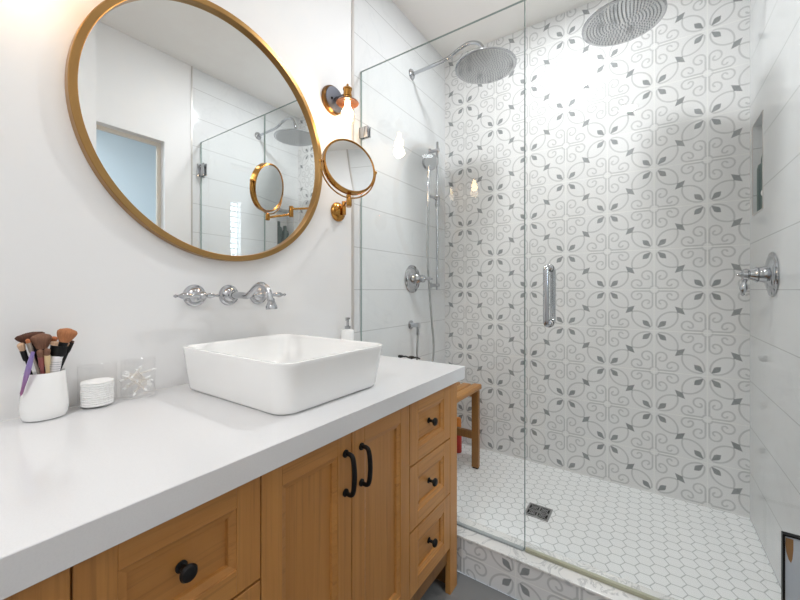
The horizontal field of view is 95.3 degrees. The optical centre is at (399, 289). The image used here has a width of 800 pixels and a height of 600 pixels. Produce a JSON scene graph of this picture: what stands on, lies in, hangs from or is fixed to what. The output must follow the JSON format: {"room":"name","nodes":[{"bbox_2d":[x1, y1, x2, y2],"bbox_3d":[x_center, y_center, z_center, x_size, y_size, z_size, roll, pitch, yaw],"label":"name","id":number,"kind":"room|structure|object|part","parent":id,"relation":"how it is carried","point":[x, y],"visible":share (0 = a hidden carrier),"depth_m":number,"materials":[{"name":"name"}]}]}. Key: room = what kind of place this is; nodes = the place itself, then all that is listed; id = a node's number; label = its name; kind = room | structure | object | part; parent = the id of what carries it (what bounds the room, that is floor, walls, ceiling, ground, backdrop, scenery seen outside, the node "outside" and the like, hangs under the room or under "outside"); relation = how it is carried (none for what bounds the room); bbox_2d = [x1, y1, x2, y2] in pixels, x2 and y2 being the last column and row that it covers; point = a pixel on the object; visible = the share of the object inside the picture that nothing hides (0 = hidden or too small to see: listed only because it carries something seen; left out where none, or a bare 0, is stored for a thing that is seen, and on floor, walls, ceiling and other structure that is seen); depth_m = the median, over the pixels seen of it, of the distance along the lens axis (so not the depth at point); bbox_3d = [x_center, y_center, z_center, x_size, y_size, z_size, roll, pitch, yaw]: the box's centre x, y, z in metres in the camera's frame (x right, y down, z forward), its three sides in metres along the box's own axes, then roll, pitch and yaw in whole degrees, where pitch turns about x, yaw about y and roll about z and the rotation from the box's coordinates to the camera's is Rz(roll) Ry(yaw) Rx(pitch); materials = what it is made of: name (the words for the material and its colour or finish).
{"room":"bathroom","nodes":[
{"label":"bathroom","id":0,"kind":"room"},
{"bbox_2d":[0,0,444,420],"bbox_3d":[-0.758,-0.238,1.020,0.100,2.656,3.626,0,0,34],"label":"wall","id":1,"kind":"structure","parent":0,"point":[71,257],"depth_m":1.19,"materials":[{"name":"paint"}]},
{"bbox_2d":[65,0,322,261],"bbox_3d":[-0.561,-0.498,1.196,0.025,0.809,0.809,0,0,34],"label":"round mirror","id":2,"kind":"object","parent":1,"relation":"attached to","point":[189,120],"visible":0.98,"depth_m":1.11,"materials":[{"name":"gold metal"}]},
{"bbox_2d":[173,282,285,309],"bbox_3d":[-0.524,0.018,1.178,0.280,0.084,0.280,0,0,-11],"label":"faucet","id":3,"kind":"object","parent":1,"relation":"attached to","point":[194,295],"visible":1,"depth_m":1.12,"materials":[{"name":"silver metal"}]},
{"bbox_3d":[-0.604,0.018,1.099,0.064,0.068,0.068,0,0,34],"label":"handle","id":4,"kind":"part","parent":3,"relation":"part of","materials":[{"name":"silver metal"}]},
{"bbox_3d":[-0.598,0.018,1.078,0.020,0.020,0.136,0,0,34],"label":"lever","id":5,"kind":"part","parent":3,"relation":"part of","materials":[{"name":"silver metal"}]},
{"bbox_3d":[-0.455,0.018,1.131,0.215,0.084,0.033,0,0,34],"label":"spout","id":6,"kind":"part","parent":3,"relation":"part of","materials":[{"name":"silver metal"}]},
{"bbox_3d":[-0.479,0.018,1.281,0.064,0.068,0.068,0,0,34],"label":"handle","id":7,"kind":"part","parent":3,"relation":"part of","materials":[{"name":"silver metal"}]},
{"bbox_3d":[-0.457,0.018,1.283,0.020,0.020,0.136,0,0,34],"label":"lever","id":8,"kind":"part","parent":3,"relation":"part of","materials":[{"name":"silver metal"}]},
{"bbox_2d":[321,84,358,120],"bbox_3d":[-0.242,-0.801,1.559,0.142,0.178,0.124,0,0,34],"label":"wall sconce","id":9,"kind":"object","parent":1,"relation":"attached to","point":[333,101],"visible":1,"depth_m":1.55,"materials":[{"name":"gold metal"}]},
{"bbox_3d":[-0.292,-0.828,1.594,0.020,0.124,0.124,0,0,34],"label":"plate","id":10,"kind":"part","parent":9,"relation":"part of","materials":[{"name":"gold metal"}]},
{"bbox_3d":[-0.279,-0.828,1.585,0.009,0.107,0.107,0,0,34],"label":"plate","id":11,"kind":"part","parent":9,"relation":"part of","materials":[{"name":"grey metal"}]},
{"bbox_2d":[343,84,351,100],"bbox_3d":[-0.222,-0.839,1.546,0.039,0.068,0.039,0,0,34],"label":"socket","id":12,"kind":"object","parent":9,"relation":"attached to","point":[347,90],"depth_m":1.53,"materials":[{"name":"gold metal"}]},
{"bbox_3d":[-0.222,-0.797,1.546,0.096,0.014,0.096,0,0,34],"label":"lamp shade","id":13,"kind":"part","parent":9,"relation":"part of","materials":[{"name":"orange glass"}]},
{"bbox_3d":[-0.222,-0.760,1.546,0.050,0.080,0.050,0,0,34],"label":"bulb","id":14,"kind":"part","parent":9,"relation":"part of","materials":[{"name":"white glass"}]},
{"bbox_2d":[318,138,376,221],"bbox_3d":[-0.193,-0.427,1.464,0.203,0.246,0.409,0,0,-4],"label":"magnifying mirror","id":15,"kind":"object","parent":1,"relation":"attached to","point":[346,164],"visible":1,"depth_m":1.32,"materials":[{"name":"gold metal"}]},
{"bbox_3d":[-0.261,-0.347,1.617,0.045,0.086,0.086,0,0,34],"label":"wall plate","id":16,"kind":"part","parent":15,"relation":"part of","materials":[{"name":"gold metal"}]},
{"bbox_3d":[-0.221,-0.348,1.515,0.019,0.053,0.204,0,0,-13],"label":"arm","id":17,"kind":"part","parent":15,"relation":"part of","materials":[{"name":"gold metal"}]},
{"bbox_2d":[326,141,372,190],"bbox_3d":[-0.185,-0.446,1.327,0.192,0.193,0.057,0,0,-35],"label":"mirror glass","id":18,"kind":"object","parent":15,"relation":"attached to","point":[349,167],"depth_m":1.31,"materials":[{"name":"silver metal"}]},
{"bbox_3d":[-0.193,-0.321,1.371,0.019,0.035,0.109,0,0,-11],"label":"arm","id":19,"kind":"part","parent":15,"relation":"part of","materials":[{"name":"gold metal"}]},
{"bbox_2d":[352,0,353,328],"bbox_3d":[-0.221,-0.643,1.712,0.005,1.846,0.016,0,0,34],"label":"trim","id":20,"kind":"structure","parent":1,"relation":"attached to","point":[352,0],"depth_m":1.71,"materials":[{"name":"silver metal"}]},
{"bbox_2d":[404,265,432,292],"bbox_3d":[0.112,-0.063,2.113,0.100,0.164,0.164,0,0,34],"label":"shower valve","id":21,"kind":"object","parent":1,"relation":"attached to","point":[412,278],"visible":1,"depth_m":2.10,"materials":[{"name":"silver metal"}]},
{"bbox_2d":[408,142,439,361],"bbox_3d":[0.169,-0.209,2.190,0.108,1.431,0.277,0,0,34],"label":"shower","id":22,"kind":"object","parent":1,"relation":"attached to","point":[430,161],"visible":0.85,"depth_m":2.21,"materials":[{"name":"silver metal"}]},
{"bbox_2d":[409,40,516,83],"bbox_3d":[0.318,-1.227,1.964,0.608,0.174,0.310,0,0,34],"label":"shower head","id":23,"kind":"object","parent":1,"relation":"attached to","point":[482,65],"visible":1,"depth_m":1.88},
{"bbox_3d":[0.258,-1.246,2.005,0.461,0.139,0.019,0,0,34],"label":"arm","id":24,"kind":"part","parent":23,"relation":"part of","materials":[{"name":"silver metal"}]},
{"bbox_2d":[420,571,515,599],"bbox_3d":[-0.342,1.140,0.168,1.750,0.100,2.690,0,0,34],"label":"floor","id":25,"kind":"structure","parent":0,"point":[467,588],"depth_m":1.31,"materials":[{"name":"grey tile"}]},
{"bbox_2d":[4,382,456,599],"bbox_3d":[-0.327,0.710,1.020,0.588,0.761,1.145,0,0,34],"label":"vanity cabinet","id":26,"kind":"object","parent":25,"relation":"on","point":[369,513],"visible":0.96,"depth_m":0.81,"materials":[{"name":"brown wood"}]},
{"bbox_3d":[-0.338,0.430,0.564,0.020,0.192,0.262,0,0,34],"label":"drawer","id":27,"kind":"part","parent":26,"relation":"part of","materials":[{"name":"brown wood"}]},
{"bbox_3d":[-0.326,0.428,0.556,0.030,0.026,0.026,0,0,34],"label":"knob","id":28,"kind":"part","parent":26,"relation":"part of","materials":[{"name":"black metal"}]},
{"bbox_2d":[0,355,464,599],"bbox_3d":[-0.337,0.306,1.028,0.587,0.046,1.189,0,0,34],"label":"countertop","id":29,"kind":"structure","parent":26,"relation":"on","point":[77,485],"depth_m":0.62,"materials":[{"name":"white stone"}]},
{"bbox_2d":[18,368,68,421],"bbox_3d":[-0.787,0.232,0.808,0.081,0.102,0.081,0,0,34],"label":"cup","id":30,"kind":"object","parent":29,"relation":"on","point":[45,397],"visible":0.9,"depth_m":0.78,"materials":[{"name":"white ceramic"}]},
{"bbox_2d":[17,343,32,374],"bbox_3d":[-0.799,0.193,0.789,0.016,0.160,0.046,0,0,17],"label":"makeup brush","id":31,"kind":"object","parent":30,"relation":"in","point":[21,346],"visible":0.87,"depth_m":0.77,"materials":[{"name":"black"}]},
{"bbox_2d":[20,352,34,396],"bbox_3d":[-0.779,0.177,0.762,0.034,0.096,0.009,0,0,10],"label":"spatula","id":32,"kind":"object","parent":30,"relation":"in","point":[29,364],"visible":1,"depth_m":0.76,"materials":[{"name":"purple plastic"}]},
{"bbox_2d":[14,332,44,369],"bbox_3d":[-0.794,0.182,0.791,0.013,0.182,0.058,0,0,36],"label":"makeup brush","id":33,"kind":"object","parent":30,"relation":"in","point":[21,338],"visible":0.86,"depth_m":0.78,"materials":[{"name":"black"}]},
{"bbox_2d":[25,339,39,373],"bbox_3d":[-0.784,0.189,0.792,0.008,0.168,0.044,0,0,26],"label":"makeup brush","id":34,"kind":"object","parent":30,"relation":"in","point":[28,342],"visible":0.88,"depth_m":0.78,"materials":[{"name":"silver metal"}]},
{"bbox_3d":[-0.781,0.204,0.796,0.006,0.142,0.006,2,14,34],"label":"handle","id":35,"kind":"part","parent":34,"relation":"part of","materials":[{"name":"silver metal"}]},
{"bbox_2d":[36,349,44,373],"bbox_3d":[-0.778,0.201,0.792,0.013,0.144,0.028,0,0,-22],"label":"makeup brush","id":36,"kind":"object","parent":30,"relation":"in","point":[40,353],"visible":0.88,"depth_m":0.79,"materials":[{"name":"red"}]},
{"bbox_2d":[30,333,51,369],"bbox_3d":[-0.783,0.184,0.797,0.026,0.178,0.032,0,0,10],"label":"makeup brush","id":37,"kind":"object","parent":30,"relation":"in","point":[42,341],"visible":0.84,"depth_m":0.79,"materials":[{"name":"black"}]},
{"bbox_2d":[43,348,50,373],"bbox_3d":[-0.772,0.200,0.798,0.011,0.146,0.034,0,0,-43],"label":"makeup brush","id":38,"kind":"object","parent":30,"relation":"in","point":[47,360],"visible":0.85,"depth_m":0.79,"materials":[{"name":"brown wood"}]},
{"bbox_3d":[-0.775,0.218,0.803,0.008,0.111,0.008,12,10,34],"label":"handle","id":39,"kind":"part","parent":38,"relation":"part of","materials":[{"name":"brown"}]},
{"bbox_2d":[50,356,62,372],"bbox_3d":[-0.775,0.209,0.811,0.041,0.129,0.023,0,0,-8],"label":"tube","id":40,"kind":"object","parent":30,"relation":"in","point":[56,361],"visible":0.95,"depth_m":0.80,"materials":[{"name":"white"}]},
{"bbox_2d":[50,341,69,356],"bbox_3d":[-0.770,0.194,0.817,0.046,0.158,0.032,0,0,2],"label":"makeup brush","id":41,"kind":"object","parent":30,"relation":"in","point":[56,350],"visible":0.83,"depth_m":0.81,"materials":[{"name":"black"}]},
{"bbox_2d":[60,340,73,370],"bbox_3d":[-0.768,0.194,0.816,0.060,0.157,0.009,0,0,-37],"label":"makeup brush","id":42,"kind":"object","parent":30,"relation":"in","point":[72,341],"visible":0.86,"depth_m":0.82,"materials":[{"name":"black"}]},
{"bbox_3d":[-0.772,0.207,0.812,0.007,0.140,0.007,8,-14,35],"label":"handle","id":43,"kind":"part","parent":42,"relation":"part of","materials":[{"name":"black"}]},
{"bbox_2d":[57,328,77,346],"bbox_3d":[-0.763,0.179,0.810,0.070,0.187,0.022,0,0,-28],"label":"makeup brush","id":44,"kind":"object","parent":30,"relation":"in","point":[64,335],"visible":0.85,"depth_m":0.81,"materials":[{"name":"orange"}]},
{"bbox_2d":[76,358,117,409],"bbox_3d":[-0.736,0.228,0.887,0.078,0.109,0.078,0,0,34],"label":"glass jar","id":45,"kind":"object","parent":29,"relation":"on","point":[94,361],"visible":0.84,"depth_m":0.87,"materials":[{"name":"clear glass"}]},
{"bbox_2d":[80,400,113,407],"bbox_3d":[-0.736,0.275,0.886,0.064,0.005,0.064,0,0,34],"label":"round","id":46,"kind":"object","parent":45,"relation":"in","point":[103,404],"visible":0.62,"depth_m":0.86,"materials":[{"name":"white fabric"}]},
{"bbox_2d":[80,397,113,405],"bbox_3d":[-0.736,0.270,0.886,0.064,0.005,0.064,0,0,34],"label":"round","id":47,"kind":"object","parent":46,"relation":"on","point":[109,400],"visible":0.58,"depth_m":0.86,"materials":[{"name":"white fabric"}]},
{"bbox_2d":[80,395,113,402],"bbox_3d":[-0.736,0.264,0.887,0.064,0.005,0.064,0,0,34],"label":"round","id":48,"kind":"object","parent":47,"relation":"on","point":[81,401],"visible":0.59,"depth_m":0.86,"materials":[{"name":"white fabric"}]},
{"bbox_2d":[80,393,113,400],"bbox_3d":[-0.735,0.259,0.887,0.064,0.005,0.064,0,0,34],"label":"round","id":49,"kind":"object","parent":48,"relation":"on","point":[111,395],"visible":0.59,"depth_m":0.86,"materials":[{"name":"white fabric"}]},
{"bbox_2d":[80,391,113,398],"bbox_3d":[-0.736,0.254,0.886,0.064,0.005,0.064,0,0,34],"label":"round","id":50,"kind":"object","parent":49,"relation":"on","point":[108,394],"visible":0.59,"depth_m":0.86,"materials":[{"name":"white fabric"}]},
{"bbox_2d":[80,389,113,396],"bbox_3d":[-0.736,0.249,0.886,0.064,0.005,0.064,0,0,34],"label":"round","id":51,"kind":"object","parent":50,"relation":"on","point":[112,390],"visible":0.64,"depth_m":0.86,"materials":[{"name":"white fabric"}]},
{"bbox_2d":[80,387,113,393],"bbox_3d":[-0.737,0.244,0.886,0.064,0.005,0.064,0,0,34],"label":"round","id":52,"kind":"object","parent":51,"relation":"on","point":[107,390],"visible":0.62,"depth_m":0.86,"materials":[{"name":"white fabric"}]},
{"bbox_2d":[80,385,113,391],"bbox_3d":[-0.736,0.238,0.887,0.064,0.005,0.064,0,0,34],"label":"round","id":53,"kind":"object","parent":52,"relation":"on","point":[110,387],"visible":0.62,"depth_m":0.86,"materials":[{"name":"white fabric"}]},
{"bbox_2d":[80,382,113,389],"bbox_3d":[-0.735,0.233,0.887,0.064,0.005,0.064,0,0,34],"label":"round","id":54,"kind":"object","parent":53,"relation":"on","point":[112,384],"visible":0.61,"depth_m":0.86,"materials":[{"name":"white fabric"}]},
{"bbox_2d":[80,381,113,387],"bbox_3d":[-0.736,0.228,0.886,0.064,0.005,0.064,0,0,34],"label":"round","id":55,"kind":"object","parent":54,"relation":"on","point":[109,383],"visible":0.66,"depth_m":0.86,"materials":[{"name":"white fabric"}]},
{"bbox_2d":[80,377,113,385],"bbox_3d":[-0.736,0.223,0.887,0.064,0.005,0.064,0,0,34],"label":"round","id":56,"kind":"object","parent":55,"relation":"on","point":[96,381],"visible":1,"depth_m":0.88,"materials":[{"name":"white fabric"}]},
{"bbox_3d":[-0.736,0.181,0.887,0.078,0.015,0.078,0,0,34],"label":"lid","id":57,"kind":"part","parent":45,"relation":"part of","materials":[{"name":"clear glass"}]},
{"bbox_2d":[120,353,155,400],"bbox_3d":[-0.687,0.228,0.958,0.078,0.109,0.078,0,0,34],"label":"glass jar","id":58,"kind":"object","parent":29,"relation":"on","point":[145,354],"visible":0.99,"depth_m":0.95,"materials":[{"name":"clear glass"}]},
{"bbox_2d":[119,371,149,381],"bbox_3d":[-0.692,0.225,0.954,0.069,0.024,0.005,0,0,-37],"label":"bud","id":59,"kind":"object","parent":58,"relation":"in","point":[121,380],"visible":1,"depth_m":0.94,"materials":[{"name":"white fabric"}]},
{"bbox_2d":[122,375,150,385],"bbox_3d":[-0.688,0.238,0.953,0.062,0.038,0.005,0,0,-40],"label":"bud","id":60,"kind":"object","parent":58,"relation":"in","point":[124,376],"visible":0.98,"depth_m":0.95,"materials":[{"name":"white fabric"}]},
{"bbox_2d":[125,373,150,381],"bbox_3d":[-0.689,0.231,0.960,0.005,0.037,0.063,0,0,23],"label":"bud","id":61,"kind":"object","parent":58,"relation":"in","point":[125,373],"visible":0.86,"depth_m":0.95,"materials":[{"name":"white fabric"}]},
{"bbox_3d":[-0.687,0.181,0.958,0.078,0.015,0.078,0,0,34],"label":"lid","id":62,"kind":"part","parent":58,"relation":"part of","materials":[{"name":"clear glass"}]},
{"bbox_2d":[129,379,147,390],"bbox_3d":[-0.686,0.247,0.954,0.067,0.030,0.005,0,0,17],"label":"bud","id":63,"kind":"object","parent":58,"relation":"in","point":[145,389],"visible":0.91,"depth_m":0.95,"materials":[{"name":"white fabric"}]},
{"bbox_2d":[124,371,152,380],"bbox_3d":[-0.688,0.228,0.962,0.063,0.037,0.005,0,0,-44],"label":"bud","id":64,"kind":"object","parent":58,"relation":"in","point":[124,371],"visible":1,"depth_m":0.96,"materials":[{"name":"white fabric"}]},
{"bbox_2d":[183,334,382,414],"bbox_3d":[-0.333,0.221,1.058,0.468,0.122,0.374,0,0,34],"label":"vessel sink","id":65,"kind":"object","parent":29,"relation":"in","point":[277,374],"visible":1,"depth_m":0.93,"materials":[{"name":"white ceramic"}]},
{"bbox_2d":[341,317,353,339],"bbox_3d":[-0.233,0.202,1.611,0.058,0.162,0.063,0,0,34],"label":"soap dispenser","id":66,"kind":"object","parent":29,"relation":"on","point":[347,333],"visible":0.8,"depth_m":1.59,"materials":[{"name":"white ceramic"}]},
{"bbox_2d":[341,329,353,339],"bbox_3d":[-0.231,0.228,1.613,0.058,0.110,0.058,0,0,34],"label":"bottle","id":67,"kind":"object","parent":66,"relation":"attached to","point":[348,334],"depth_m":1.59,"materials":[{"name":"white ceramic"}]},
{"bbox_3d":[-0.338,0.627,0.564,0.020,0.191,0.262,0,0,34],"label":"drawer","id":68,"kind":"part","parent":26,"relation":"part of","materials":[{"name":"brown wood"}]},
{"bbox_3d":[-0.193,0.627,0.775,0.020,0.586,0.244,0,0,34],"label":"door","id":69,"kind":"part","parent":26,"relation":"part of","materials":[{"name":"brown wood"}]},
{"bbox_3d":[-0.114,0.428,0.843,0.037,0.109,0.018,0,0,34],"label":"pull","id":70,"kind":"part","parent":26,"relation":"part of","materials":[{"name":"black metal"}]},
{"bbox_3d":[-0.082,0.430,0.890,0.037,0.107,0.018,0,0,34],"label":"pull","id":71,"kind":"part","parent":26,"relation":"part of","materials":[{"name":"black metal"}]},
{"bbox_3d":[-0.051,0.627,0.982,0.020,0.586,0.251,0,0,34],"label":"door","id":72,"kind":"part","parent":26,"relation":"part of","materials":[{"name":"brown wood"}]},
{"bbox_3d":[-0.132,0.953,0.888,0.023,0.054,1.034,0,0,34],"label":"toe rail","id":73,"kind":"part","parent":26,"relation":"part of","materials":[{"name":"brown wood"}]},
{"bbox_3d":[0.095,0.824,1.196,0.020,0.193,0.263,0,0,34],"label":"drawer","id":74,"kind":"part","parent":26,"relation":"part of","materials":[{"name":"brown wood"}]},
{"bbox_3d":[0.095,0.627,1.196,0.020,0.191,0.263,0,0,34],"label":"drawer","id":75,"kind":"part","parent":26,"relation":"part of","materials":[{"name":"brown wood"}]},
{"bbox_3d":[0.095,0.430,1.196,0.020,0.192,0.263,0,0,34],"label":"drawer","id":76,"kind":"part","parent":26,"relation":"part of","materials":[{"name":"brown wood"}]},
{"bbox_3d":[0.107,0.822,1.188,0.030,0.026,0.026,0,0,34],"label":"knob","id":77,"kind":"part","parent":26,"relation":"part of","materials":[{"name":"black metal"}]},
{"bbox_3d":[0.107,0.625,1.188,0.030,0.026,0.026,0,0,34],"label":"knob","id":78,"kind":"part","parent":26,"relation":"part of","materials":[{"name":"black metal"}]},
{"bbox_3d":[0.107,0.428,1.188,0.030,0.026,0.026,0,0,34],"label":"knob","id":79,"kind":"part","parent":26,"relation":"part of","materials":[{"name":"black metal"}]},
{"bbox_2d":[457,515,676,599],"bbox_3d":[0.437,1.019,1.332,1.521,0.142,0.112,0,0,34],"label":"shower curb","id":80,"kind":"object","parent":25,"relation":"on","point":[522,575],"visible":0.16,"depth_m":1.28,"materials":[{"name":"tile"}]},
{"bbox_2d":[359,0,524,550],"bbox_3d":[0.132,-0.052,1.544,0.776,2.000,0.026,0,0,34],"label":"glass panel","id":81,"kind":"object","parent":80,"relation":"on","point":[364,132],"visible":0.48,"depth_m":1.39,"materials":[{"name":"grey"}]},
{"bbox_2d":[392,0,594,57],"bbox_3d":[0.631,-1.616,0.129,3.400,0.100,3.726,0,0,34],"label":"ceiling","id":82,"kind":"structure","parent":0,"point":[433,19],"depth_m":2.09,"materials":[{"name":"paint"}]},
{"bbox_2d":[445,0,749,517],"bbox_3d":[0.975,-0.238,2.091,1.751,2.656,0.100,0,0,34],"label":"wall","id":83,"kind":"structure","parent":0,"point":[637,151],"depth_m":1.94,"materials":[{"name":"tile"}]},
{"bbox_2d":[457,444,780,599],"bbox_3d":[0.701,1.105,1.717,1.521,0.170,0.826,0,0,34],"label":"floor","id":84,"kind":"structure","parent":0,"point":[677,549],"depth_m":1.56,"materials":[{"name":"white tile"}]},
{"bbox_2d":[457,417,461,452],"bbox_3d":[0.366,0.912,2.294,0.044,0.215,0.044,0,0,34],"label":"shampoo bottle","id":85,"kind":"object","parent":84,"relation":"on","point":[459,438],"visible":0.42,"depth_m":2.28,"materials":[{"name":"red plastic"}]},
{"bbox_2d":[457,382,481,468],"bbox_3d":[0.192,0.782,1.976,0.317,0.474,0.538,0,0,34],"label":"shower bench","id":86,"kind":"object","parent":84,"relation":"on","point":[464,390],"visible":0.26,"depth_m":2.07,"materials":[{"name":"brown wood"}]},
{"bbox_3d":[0.433,0.793,2.087,0.040,0.437,0.028,0,0,34],"label":"leg","id":87,"kind":"part","parent":86,"relation":"part of","materials":[{"name":"brown wood"}]},
{"bbox_2d":[525,502,552,521],"bbox_3d":[0.634,1.018,1.672,0.104,0.005,0.104,0,0,34],"label":"floor drain","id":88,"kind":"object","parent":84,"relation":"on","point":[533,510],"visible":1,"depth_m":1.67,"materials":[{"name":"silver metal"}]},
{"bbox_2d":[750,0,799,587],"bbox_3d":[1.351,-0.238,1.205,0.130,2.656,0.936,0,0,34],"label":"wall","id":89,"kind":"structure","parent":0,"point":[774,24],"depth_m":1.31,"materials":[{"name":"white tile"}]},
{"bbox_2d":[525,0,661,599],"bbox_3d":[0.760,-0.052,1.113,0.742,1.999,0.124,0,0,34],"label":"shower door","id":90,"kind":"structure","parent":89,"relation":"attached to","point":[547,322],"depth_m":1.23,"materials":[{"name":"clear glass"}]},
{"bbox_3d":[0.504,0.021,1.248,0.027,0.221,0.056,0,0,34],"label":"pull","id":91,"kind":"part","parent":90,"relation":"part of","materials":[{"name":"silver metal"}]},
{"bbox_3d":[0.542,0.021,1.303,0.027,0.221,0.056,0,0,34],"label":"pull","id":92,"kind":"part","parent":90,"relation":"part of","materials":[{"name":"silver metal"}]},
{"bbox_2d":[582,0,667,46],"bbox_3d":[1.071,-1.221,1.460,0.620,0.187,0.310,0,0,34],"label":"shower head","id":93,"kind":"object","parent":89,"relation":"attached to","point":[617,22],"visible":1,"depth_m":1.54},
{"bbox_2d":[736,252,778,296],"bbox_3d":[1.312,-0.056,1.351,0.100,0.164,0.164,0,0,34],"label":"shower valve","id":94,"kind":"object","parent":89,"relation":"attached to","point":[768,274],"visible":1,"depth_m":1.32,"materials":[{"name":"silver metal"}]},
{"bbox_3d":[1.287,-0.012,1.365,0.026,0.074,0.024,0,0,34],"label":"lever","id":95,"kind":"part","parent":94,"relation":"part of","materials":[{"name":"silver metal"}]},
{"bbox_2d":[752,110,762,215],"bbox_3d":[1.480,-0.514,1.511,0.002,0.390,0.178,0,0,34],"label":"trim","id":96,"kind":"structure","parent":89,"relation":"attached to","point":[762,110],"depth_m":1.49,"materials":[{"name":"silver metal"}]},
{"bbox_2d":[757,163,760,210],"bbox_3d":[1.520,-0.446,1.510,0.061,0.245,0.061,0,0,34],"label":"shampoo bottle","id":97,"kind":"object","parent":89,"relation":"in","point":[759,165],"visible":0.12,"depth_m":1.51,"materials":[{"name":"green plastic"}]},
{"bbox_2d":[761,157,761,208],"bbox_3d":[1.481,-0.461,1.453,0.061,0.275,0.061,0,0,34],"label":"shampoo bottle","id":98,"kind":"object","parent":89,"relation":"in","point":[761,157],"visible":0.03,"depth_m":1.47,"materials":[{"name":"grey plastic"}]},
{"bbox_3d":[0.302,-0.238,-0.273,0.191,2.656,2.690,0,0,34],"label":"wall","id":99,"kind":"structure","parent":0,"visible":0},
{"bbox_2d":[781,531,799,599],"bbox_3d":[0.968,0.840,0.861,0.094,0.499,0.014,0,0,34],"label":"framed print","id":100,"kind":"object","parent":99,"relation":"attached to","point":[790,543],"visible":1,"depth_m":0.88,"materials":[{"name":"black"}]}
]}

